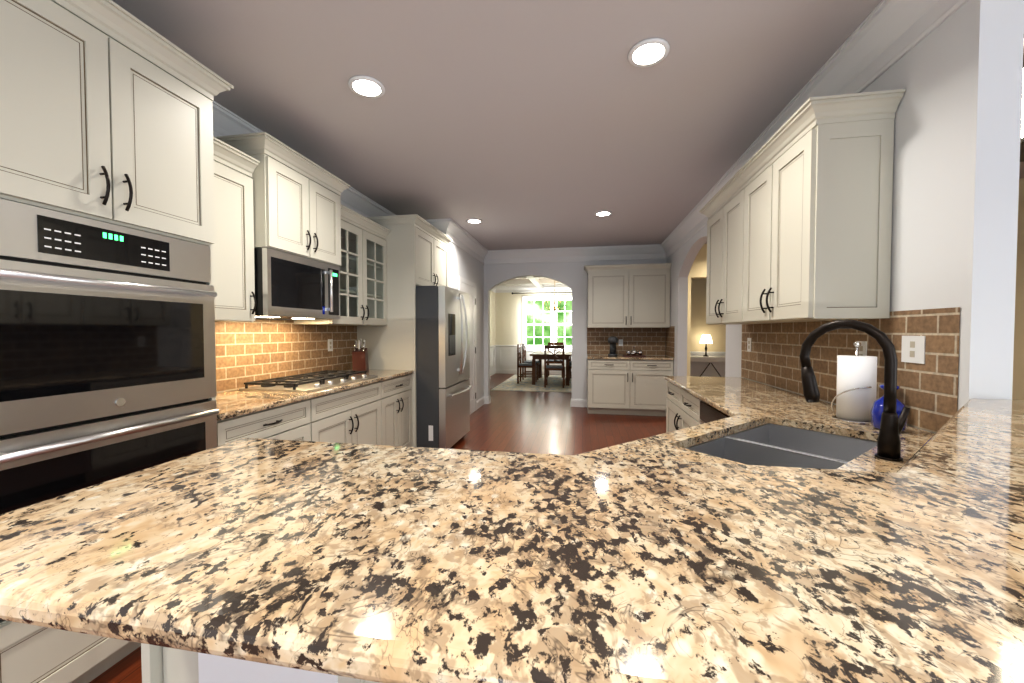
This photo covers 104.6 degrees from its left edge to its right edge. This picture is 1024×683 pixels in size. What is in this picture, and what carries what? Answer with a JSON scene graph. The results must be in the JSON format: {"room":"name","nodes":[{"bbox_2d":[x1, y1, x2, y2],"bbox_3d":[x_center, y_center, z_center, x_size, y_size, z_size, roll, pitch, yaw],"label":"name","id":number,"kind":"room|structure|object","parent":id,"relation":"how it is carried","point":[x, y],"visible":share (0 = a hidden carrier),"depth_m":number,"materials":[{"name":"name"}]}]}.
{"room":"kitchen","nodes":[
{"label":"kitchen","id":0,"kind":"room"},
{"bbox_2d":[89,373,665,682],"bbox_3d":[2.174,1.247,3.493,9.800,0.050,17.170,0,1,10],"label":"floor","id":1,"kind":"structure","parent":0,"point":[533,422],"depth_m":5.34,"materials":[{"name":"brown wood"}]},
{"bbox_2d":[0,0,233,682],"bbox_3d":[-1.773,0.021,1.532,0.686,2.500,0.972,0,1,10],"label":"tall cabinet","id":2,"kind":"object","parent":1,"relation":"on","point":[106,111],"visible":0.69,"depth_m":1.42,"materials":[{"name":"beige paint"}]},
{"bbox_2d":[0,198,218,513],"bbox_3d":[-1.728,0.199,1.529,0.638,1.275,0.792,0,1,10],"label":"wall oven","id":3,"kind":"object","parent":2,"relation":"in","point":[107,355],"visible":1,"depth_m":1.41,"materials":[{"name":"silver metal"}]},
{"bbox_2d":[141,643,378,682],"bbox_3d":[0.049,0.775,0.668,1.371,1.036,0.195,0,1,10],"label":"wall","id":4,"kind":"structure","parent":1,"relation":"on","point":[160,664],"depth_m":0.64,"materials":[{"name":"beige paint"}]},
{"bbox_2d":[217,396,320,445],"bbox_3d":[-1.668,0.813,2.342,0.620,0.876,0.747,0,1,10],"label":"base cabinet","id":5,"kind":"object","parent":1,"relation":"on","point":[300,420],"depth_m":2.31,"materials":[{"name":"beige paint"}]},
{"bbox_2d":[321,379,388,444],"bbox_3d":[-1.529,0.793,3.127,0.620,0.876,0.991,0,1,10],"label":"base cabinet","id":6,"kind":"object","parent":1,"relation":"on","point":[378,413],"depth_m":3.13,"materials":[{"name":"beige paint"}]},
{"bbox_2d":[389,374,411,446],"bbox_3d":[-1.406,0.775,3.825,0.620,0.876,0.712,0,1,10],"label":"base cabinet","id":7,"kind":"object","parent":1,"relation":"on","point":[400,391],"depth_m":3.85,"materials":[{"name":"beige paint"}]},
{"bbox_2d":[216,369,413,420],"bbox_3d":[-1.527,0.339,3.061,0.644,0.032,2.236,0,1,10],"label":"countertop","id":8,"kind":"structure","parent":7,"relation":"on","point":[234,403],"depth_m":2.43,"materials":[{"name":"stone"}]},
{"bbox_2d":[239,370,377,392],"bbox_3d":[-1.515,0.295,3.078,0.520,0.052,0.910,0,1,10],"label":"cooktop","id":9,"kind":"object","parent":8,"relation":"in","point":[310,382],"visible":1,"depth_m":2.89,"materials":[{"name":"silver metal"}]},
{"bbox_2d":[352,339,368,370],"bbox_3d":[-1.501,0.136,3.920,0.120,0.328,0.190,0,1,-10],"label":"knife block","id":10,"kind":"object","parent":8,"relation":"on","point":[359,358],"visible":1,"depth_m":3.85,"materials":[{"name":"brown wood"}]},
{"bbox_2d":[357,214,451,446],"bbox_3d":[-1.216,-0.058,4.652,0.703,2.500,1.105,0,1,10],"label":"tall cabinet","id":11,"kind":"object","parent":1,"relation":"on","point":[417,251],"visible":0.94,"depth_m":4.13,"materials":[{"name":"beige paint"}]},
{"bbox_2d":[416,286,471,448],"bbox_3d":[-1.030,0.301,4.600,1.017,1.785,0.912,0,1,10],"label":"refrigerator","id":12,"kind":"object","parent":1,"relation":"on","point":[443,386],"visible":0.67,"depth_m":4.13,"materials":[{"name":"grey metal"}]},
{"bbox_2d":[491,374,571,392],"bbox_3d":[1.038,1.048,10.179,2.500,0.010,3.250,0,1,10],"label":"dining rug","id":13,"kind":"object","parent":1,"relation":"on","point":[555,382],"visible":0.64,"depth_m":9.52,"materials":[{"name":"beige carpet"}]},
{"bbox_2d":[517,344,536,383],"bbox_3d":[0.385,0.555,10.033,0.440,0.980,0.460,0,1,10],"label":"dining chair","id":14,"kind":"object","parent":13,"relation":"on","point":[521,365],"visible":0.75,"depth_m":9.85,"materials":[{"name":"brown wood"}]},
{"bbox_2d":[522,343,539,379],"bbox_3d":[0.531,0.534,10.860,0.440,0.980,0.460,0,1,10],"label":"dining chair","id":15,"kind":"object","parent":13,"relation":"on","point":[524,360],"visible":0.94,"depth_m":10.67,"materials":[{"name":"brown wood"}]},
{"bbox_2d":[530,351,571,385],"bbox_3d":[1.069,0.663,10.341,1.000,0.749,1.700,0,1,10],"label":"dining table","id":16,"kind":"object","parent":13,"relation":"on","point":[539,355],"visible":0.81,"depth_m":9.62,"materials":[{"name":"brown wood"}]},
{"bbox_2d":[544,345,564,387],"bbox_3d":[1.011,0.573,9.323,0.460,0.980,0.440,0,1,10],"label":"dining chair","id":17,"kind":"object","parent":13,"relation":"on","point":[554,367],"visible":1,"depth_m":9.13,"materials":[{"name":"brown wood"}]},
{"bbox_2d":[547,342,563,377],"bbox_3d":[1.244,0.522,11.333,0.460,0.980,0.440,0,1,10],"label":"dining chair","id":18,"kind":"object","parent":13,"relation":"on","point":[555,343],"visible":0.42,"depth_m":11.49,"materials":[{"name":"brown wood"}]},
{"bbox_2d":[569,363,571,382],"bbox_3d":[1.606,0.561,9.817,0.440,0.980,0.460,0,1,10],"label":"dining chair","id":19,"kind":"object","parent":13,"relation":"on","point":[570,365],"visible":0.02,"depth_m":10.04,"materials":[{"name":"brown wood"}]},
{"bbox_2d":[587,359,634,414],"bbox_3d":[1.597,0.709,6.466,0.707,0.876,0.620,0,1,10],"label":"base cabinet","id":20,"kind":"object","parent":1,"relation":"on","point":[625,387],"depth_m":6.17,"materials":[{"name":"beige paint"}]},
{"bbox_2d":[587,355,673,359],"bbox_3d":[1.869,0.254,6.395,1.288,0.032,0.644,0,1,10],"label":"countertop","id":21,"kind":"structure","parent":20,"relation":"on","point":[655,357],"depth_m":6.12,"materials":[{"name":"stone"}]},
{"bbox_2d":[608,336,617,355],"bbox_3d":[1.652,0.075,6.492,0.164,0.320,0.267,0,1,10],"label":"coffee maker","id":22,"kind":"object","parent":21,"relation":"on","point":[612,340],"visible":1,"depth_m":6.42,"materials":[{"name":"grey plastic"}]},
{"bbox_2d":[623,346,645,356],"bbox_3d":[1.980,0.155,6.399,0.340,0.165,0.220,0,1,10],"label":"decorative tray","id":23,"kind":"object","parent":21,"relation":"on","point":[633,352],"visible":1,"depth_m":6.35,"materials":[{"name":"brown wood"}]},
{"bbox_2d":[635,360,672,415],"bbox_3d":[2.156,0.711,6.367,0.707,0.876,0.620,0,1,10],"label":"base cabinet","id":24,"kind":"object","parent":1,"relation":"on","point":[650,383],"depth_m":6.06,"materials":[{"name":"beige paint"}]},
{"bbox_2d":[666,381,701,432],"bbox_3d":[1.589,0.796,3.016,0.660,0.876,1.046,0,1,10],"label":"base cabinet","id":25,"kind":"object","parent":1,"relation":"on","point":[682,409],"visible":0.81,"depth_m":3.06,"materials":[{"name":"beige paint"}]},
{"bbox_2d":[576,376,934,472],"bbox_3d":[0.704,0.361,2.170,2.116,0.032,3.001,0,1,10],"label":"countertop","id":26,"kind":"structure","parent":25,"relation":"on","point":[743,404],"depth_m":1.71,"materials":[{"name":"stone"}]},
{"bbox_2d":[685,423,876,468],"bbox_3d":[1.007,0.514,1.461,0.840,0.234,0.480,-1,2,-35],"label":"sink","id":27,"kind":"object","parent":26,"relation":"in","point":[769,444],"visible":0.19,"depth_m":1.60,"materials":[{"name":"silver metal"}]},
{"bbox_2d":[831,341,876,423],"bbox_3d":[1.551,0.176,1.781,0.173,0.356,0.173,0,1,10],"label":"paper towel holder","id":28,"kind":"object","parent":26,"relation":"on","point":[855,396],"visible":0.94,"depth_m":1.74,"materials":[{"name":"white paper"}]},
{"bbox_2d":[799,320,910,460],"bbox_3d":[1.154,0.147,1.321,0.260,0.438,0.210,0,1,10],"label":"faucet","id":29,"kind":"object","parent":26,"relation":"on","point":[892,424],"visible":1,"depth_m":1.25,"materials":[{"name":"black metal"}]},
{"bbox_2d":[871,384,907,430],"bbox_3d":[1.531,0.266,1.606,0.110,0.185,0.108,0,1,10],"label":"bottle","id":30,"kind":"object","parent":26,"relation":"on","point":[876,409],"visible":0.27,"depth_m":1.60,"materials":[{"name":"blue plastic"}]},
{"bbox_2d":[690,356,724,376],"bbox_3d":[4.011,0.706,8.082,0.980,0.800,0.370,0,1,10],"label":"console table","id":31,"kind":"object","parent":1,"relation":"on","point":[707,359],"visible":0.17,"depth_m":7.93,"materials":[{"name":"white wood"}]},
{"bbox_2d":[700,335,712,356],"bbox_3d":[3.961,0.085,8.069,0.244,0.440,0.240,0,1,10],"label":"table lamp","id":32,"kind":"object","parent":31,"relation":"on","point":[706,339],"visible":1,"depth_m":8.01,"materials":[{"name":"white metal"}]},
{"bbox_2d":[700,401,728,423],"bbox_3d":[1.425,0.821,2.202,0.641,0.868,0.600,0,1,10],"label":"dishwasher","id":33,"kind":"object","parent":1,"relation":"on","point":[708,413],"visible":0.02,"depth_m":2.36,"materials":[{"name":"black metal"}]},
{"bbox_2d":[112,0,1023,278],"bbox_3d":[2.174,-1.542,3.422,9.800,0.050,17.170,0,1,10],"label":"ceiling","id":34,"kind":"structure","parent":0,"point":[524,124],"depth_m":2.38,"materials":[{"name":"grey paint"}]},
{"bbox_2d":[348,75,384,97],"bbox_3d":[-0.846,-1.482,2.306,0.201,0.012,0.202,0,1,1],"label":"recessed light","id":35,"kind":"object","parent":34,"relation":"in","point":[361,85],"depth_m":2.29,"materials":[{"name":"white plastic"}]},
{"bbox_2d":[466,218,481,223],"bbox_3d":[-0.486,-1.552,5.095,0.201,0.012,0.202,0,1,1],"label":"recessed light","id":36,"kind":"object","parent":34,"relation":"in","point":[473,220],"depth_m":5.06,"materials":[{"name":"white plastic"}]},
{"bbox_2d":[500,276,561,288],"bbox_3d":[1.160,-1.605,9.476,4.100,0.129,4.800,0,1,10],"label":"ceiling beams","id":37,"kind":"structure","parent":34,"relation":"attached to","point":[537,282],"depth_m":10.74,"materials":[{"name":"white wood"}]},
{"bbox_2d":[543,294,566,311],"bbox_3d":[1.106,-1.228,10.213,0.635,0.918,0.606,0,1,10],"label":"chandelier","id":38,"kind":"object","parent":34,"relation":"hanging from","point":[554,308],"visible":0.9,"depth_m":10.17,"materials":[{"name":"gold metal"}]},
{"bbox_2d":[595,211,611,215],"bbox_3d":[1.102,-1.544,4.774,0.201,0.012,0.202,0,1,1],"label":"recessed light","id":39,"kind":"object","parent":34,"relation":"in","point":[600,213],"depth_m":4.76,"materials":[{"name":"white"}]},
{"bbox_2d":[628,38,669,66],"bbox_3d":[0.698,-1.475,2.023,0.201,0.012,0.201,0,1,1],"label":"recessed light","id":40,"kind":"object","parent":34,"relation":"in","point":[649,52],"depth_m":2.01,"materials":[{"name":"white"}]},
{"bbox_2d":[1020,43,1023,161],"bbox_3d":[2.043,-1.108,1.541,0.240,0.718,0.240,0,1,10],"label":"pendant lantern","id":41,"kind":"object","parent":34,"relation":"hanging from","point":[1022,146],"visible":0.16,"depth_m":1.56,"materials":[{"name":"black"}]},
{"bbox_2d":[216,0,1023,432],"bbox_3d":[2.371,-0.147,3.423,9.060,2.740,16.830,0,1,10],"label":"wall","id":42,"kind":"structure","parent":0,"point":[958,210],"depth_m":1.55,"materials":[{"name":"white paint"}]},
{"bbox_2d":[213,137,259,321],"bbox_3d":[-1.796,-0.611,2.221,0.396,0.990,0.536,0,1,10],"label":"upper cabinet","id":43,"kind":"object","parent":42,"relation":"attached to","point":[233,269],"visible":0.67,"depth_m":2.31,"materials":[{"name":"beige paint"}]},
{"bbox_2d":[215,132,350,266],"bbox_3d":[-1.636,-0.930,2.845,0.491,0.665,0.888,0,1,10],"label":"upper cabinet","id":44,"kind":"object","parent":42,"relation":"attached to","point":[296,203],"visible":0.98,"depth_m":2.65,"materials":[{"name":"beige paint"}]},
{"bbox_2d":[254,248,339,318],"bbox_3d":[-1.641,-0.383,2.860,0.481,0.420,0.750,0,1,10],"label":"microwave","id":45,"kind":"object","parent":44,"relation":"attached to","point":[289,286],"visible":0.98,"depth_m":2.69,"materials":[{"name":"silver metal"}]},
{"bbox_2d":[215,319,356,391],"bbox_3d":[-1.845,0.073,3.111,0.002,0.494,2.236,0,1,10],"label":"backsplash","id":46,"kind":"structure","parent":42,"relation":"attached to","point":[259,349],"depth_m":3.08,"materials":[{"name":"tile"}]},
{"bbox_2d":[213,101,394,216],"bbox_3d":[-2.233,-1.332,0.578,0.110,0.225,9.430,0,1,10],"label":"crown molding","id":47,"kind":"structure","parent":42,"relation":"attached to","point":[225,123],"depth_m":2.74,"materials":[{"name":"white wood"}]},
{"bbox_2d":[328,339,332,350],"bbox_3d":[-1.726,0.034,3.759,0.005,0.114,0.070,0,1,10],"label":"electrical outlet plate","id":48,"kind":"object","parent":42,"relation":"attached to","point":[330,341],"depth_m":3.76,"materials":[{"name":"white plastic"}]},
{"bbox_2d":[294,204,390,325],"bbox_3d":[-1.536,-0.649,3.698,0.396,0.990,0.936,0,1,10],"label":"upper cabinet","id":49,"kind":"object","parent":42,"relation":"attached to","point":[363,284],"visible":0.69,"depth_m":3.76,"materials":[{"name":"beige paint"}]},
{"bbox_2d":[426,219,440,230],"bbox_3d":[-1.123,-1.446,5.113,0.480,0.225,0.110,0,1,10],"label":"crown molding","id":50,"kind":"structure","parent":42,"relation":"attached to","point":[436,223],"depth_m":5.06,"materials":[{"name":"white wood"}]},
{"bbox_2d":[441,218,488,263],"bbox_3d":[-0.650,-1.468,5.984,0.110,0.225,1.990,0,1,10],"label":"crown molding","id":51,"kind":"structure","parent":42,"relation":"attached to","point":[462,239],"depth_m":5.77,"materials":[{"name":"white wood"}]},
{"bbox_2d":[458,276,476,413],"bbox_3d":[-0.643,0.105,6.119,0.088,2.100,0.920,0,1,10],"label":"door frame","id":52,"kind":"structure","parent":42,"relation":"attached to","point":[466,286],"depth_m":6.36,"materials":[{"name":"white wood"}]},
{"bbox_2d":[471,396,486,413],"bbox_3d":[-0.585,1.075,6.616,0.040,0.135,1.110,0,1,10],"label":"baseboard","id":53,"kind":"structure","parent":42,"relation":"attached to","point":[483,400],"depth_m":6.95,"materials":[{"name":"white wood"}]},
{"bbox_2d":[490,345,495,370],"bbox_3d":[-0.944,0.550,9.901,0.028,0.760,5.000,0,1,10],"label":"trim","id":54,"kind":"structure","parent":42,"relation":"attached to","point":[492,348],"depth_m":11.96,"materials":[{"name":"white"}]},
{"bbox_2d":[490,286,497,292],"bbox_3d":[-0.904,-1.566,9.840,0.110,0.225,5.000,0,1,10],"label":"crown molding","id":55,"kind":"structure","parent":42,"relation":"attached to","point":[495,290],"depth_m":12.21,"materials":[{"name":"white wood"}]},
{"bbox_2d":[0,399,1023,682],"bbox_3d":[0.545,0.233,0.903,2.282,0.032,1.416,0,1,10],"label":"raised bar","id":56,"kind":"object","parent":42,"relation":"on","point":[380,563],"visible":1,"depth_m":0.41,"materials":[{"name":"stone"}]},
{"bbox_2d":[496,369,571,374],"bbox_3d":[1.587,0.939,11.996,4.230,0.135,0.015,0,1,10],"label":"baseboard","id":57,"kind":"structure","parent":42,"relation":"attached to","point":[502,371],"depth_m":12.25,"materials":[{"name":"white"}]},
{"bbox_2d":[496,345,571,369],"bbox_3d":[1.586,0.497,11.979,4.230,0.760,0.028,0,1,10],"label":"trim","id":58,"kind":"structure","parent":42,"relation":"attached to","point":[503,356],"depth_m":12.26,"materials":[{"name":"white"}]},
{"bbox_2d":[498,284,571,292],"bbox_3d":[1.579,-1.618,11.885,4.050,0.225,0.110,0,1,10],"label":"crown molding","id":59,"kind":"structure","parent":42,"relation":"attached to","point":[530,288],"depth_m":12.07,"materials":[{"name":"white wood"}]},
{"bbox_2d":[512,292,571,293],"bbox_3d":[1.258,-1.473,11.940,2.580,0.057,0.119,0,1,10],"label":"curtain rod","id":60,"kind":"object","parent":42,"relation":"attached to","point":[542,292],"visible":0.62,"depth_m":11.95,"materials":[{"name":"black metal"}]},
{"bbox_2d":[522,295,571,350],"bbox_3d":[1.270,-0.525,12.033,1.940,1.740,0.120,0,1,10],"label":"dining window","id":61,"kind":"structure","parent":42,"relation":"in","point":[553,323],"depth_m":12.06,"materials":[{"name":"white wood"}]},
{"bbox_2d":[489,244,660,263],"bbox_3d":[0.964,-1.489,6.786,3.010,0.225,0.110,0,1,10],"label":"crown molding","id":62,"kind":"structure","parent":42,"relation":"attached to","point":[652,251],"depth_m":6.77,"materials":[{"name":"white wood"}]},
{"bbox_2d":[571,398,586,406],"bbox_3d":[1.164,1.069,6.878,0.285,0.135,0.045,0,1,10],"label":"baseboard","id":63,"kind":"structure","parent":42,"relation":"attached to","point":[574,402],"depth_m":6.86,"materials":[{"name":"white wood"}]},
{"bbox_2d":[588,264,635,326],"bbox_3d":[1.622,-0.731,6.562,0.709,1.010,0.350,0,1,10],"label":"upper cabinet","id":64,"kind":"object","parent":42,"relation":"attached to","point":[628,295],"depth_m":6.39,"materials":[{"name":"beige paint"}]},
{"bbox_2d":[587,326,674,357],"bbox_3d":[1.872,-0.002,6.393,1.288,0.479,0.638,0,1,10],"label":"backsplash","id":65,"kind":"structure","parent":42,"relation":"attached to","point":[650,341],"depth_m":6.68,"materials":[{"name":"stone"}]},
{"bbox_2d":[636,263,670,326],"bbox_3d":[2.179,-0.729,6.464,0.709,1.010,0.350,0,1,10],"label":"upper cabinet","id":66,"kind":"object","parent":42,"relation":"attached to","point":[653,279],"depth_m":6.28,"materials":[{"name":"beige paint"}]},
{"bbox_2d":[690,351,725,376],"bbox_3d":[4.389,-0.266,8.156,2.270,2.739,0.120,0,1,10],"label":"trim","id":67,"kind":"structure","parent":42,"relation":"attached to","point":[697,368],"depth_m":8.17,"materials":[{"name":"white"}]},
{"bbox_2d":[703,177,734,324],"bbox_3d":[1.752,-0.630,2.938,0.324,0.990,0.856,0,1,10],"label":"upper cabinet","id":68,"kind":"object","parent":42,"relation":"attached to","point":[720,283],"depth_m":3.02,"materials":[{"name":"beige paint"}]},
{"bbox_2d":[747,338,750,351],"bbox_3d":[1.973,0.027,3.289,0.005,0.114,0.070,0,1,10],"label":"electrical outlet plate","id":69,"kind":"object","parent":42,"relation":"attached to","point":[748,339],"depth_m":3.28,"materials":[{"name":"white plastic"}]},
{"bbox_2d":[661,0,967,258],"bbox_3d":[2.050,-1.416,3.930,0.120,0.225,5.360,0,1,10],"label":"crown molding","id":70,"kind":"structure","parent":42,"relation":"attached to","point":[883,37],"depth_m":1.92,"materials":[{"name":"white wood"}]},
{"bbox_2d":[735,89,902,323],"bbox_3d":[1.628,-0.612,2.234,0.324,0.990,0.863,0,1,10],"label":"upper cabinet","id":71,"kind":"object","parent":42,"relation":"attached to","point":[796,209],"depth_m":1.83,"materials":[{"name":"beige paint"}]},
{"bbox_2d":[741,307,959,432],"bbox_3d":[1.831,0.092,2.461,0.002,0.489,2.018,0,1,10],"label":"backsplash","id":72,"kind":"structure","parent":42,"relation":"attached to","point":[927,392],"depth_m":1.83,"materials":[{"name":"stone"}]},
{"bbox_2d":[858,341,866,355],"bbox_3d":[1.740,0.055,1.969,0.005,0.114,0.070,0,1,10],"label":"electrical outlet plate","id":73,"kind":"object","parent":42,"relation":"attached to","point":[863,348],"depth_m":1.95,"materials":[{"name":"white plastic"}]},
{"bbox_2d":[901,336,925,363],"bbox_3d":[1.686,0.032,1.663,0.005,0.114,0.115,0,1,10],"label":"electrical outlet plate","id":74,"kind":"object","parent":42,"relation":"attached to","point":[913,349],"depth_m":1.66,"materials":[{"name":"white plastic"}]},
{"label":"outside","id":75,"kind":"structure","parent":0,"visible":0},
{"bbox_2d":[527,300,571,344],"bbox_3d":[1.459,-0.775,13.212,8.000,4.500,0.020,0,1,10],"label":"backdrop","id":76,"kind":"structure","parent":75,"point":[538,334],"depth_m":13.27,"materials":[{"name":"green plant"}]}
]}

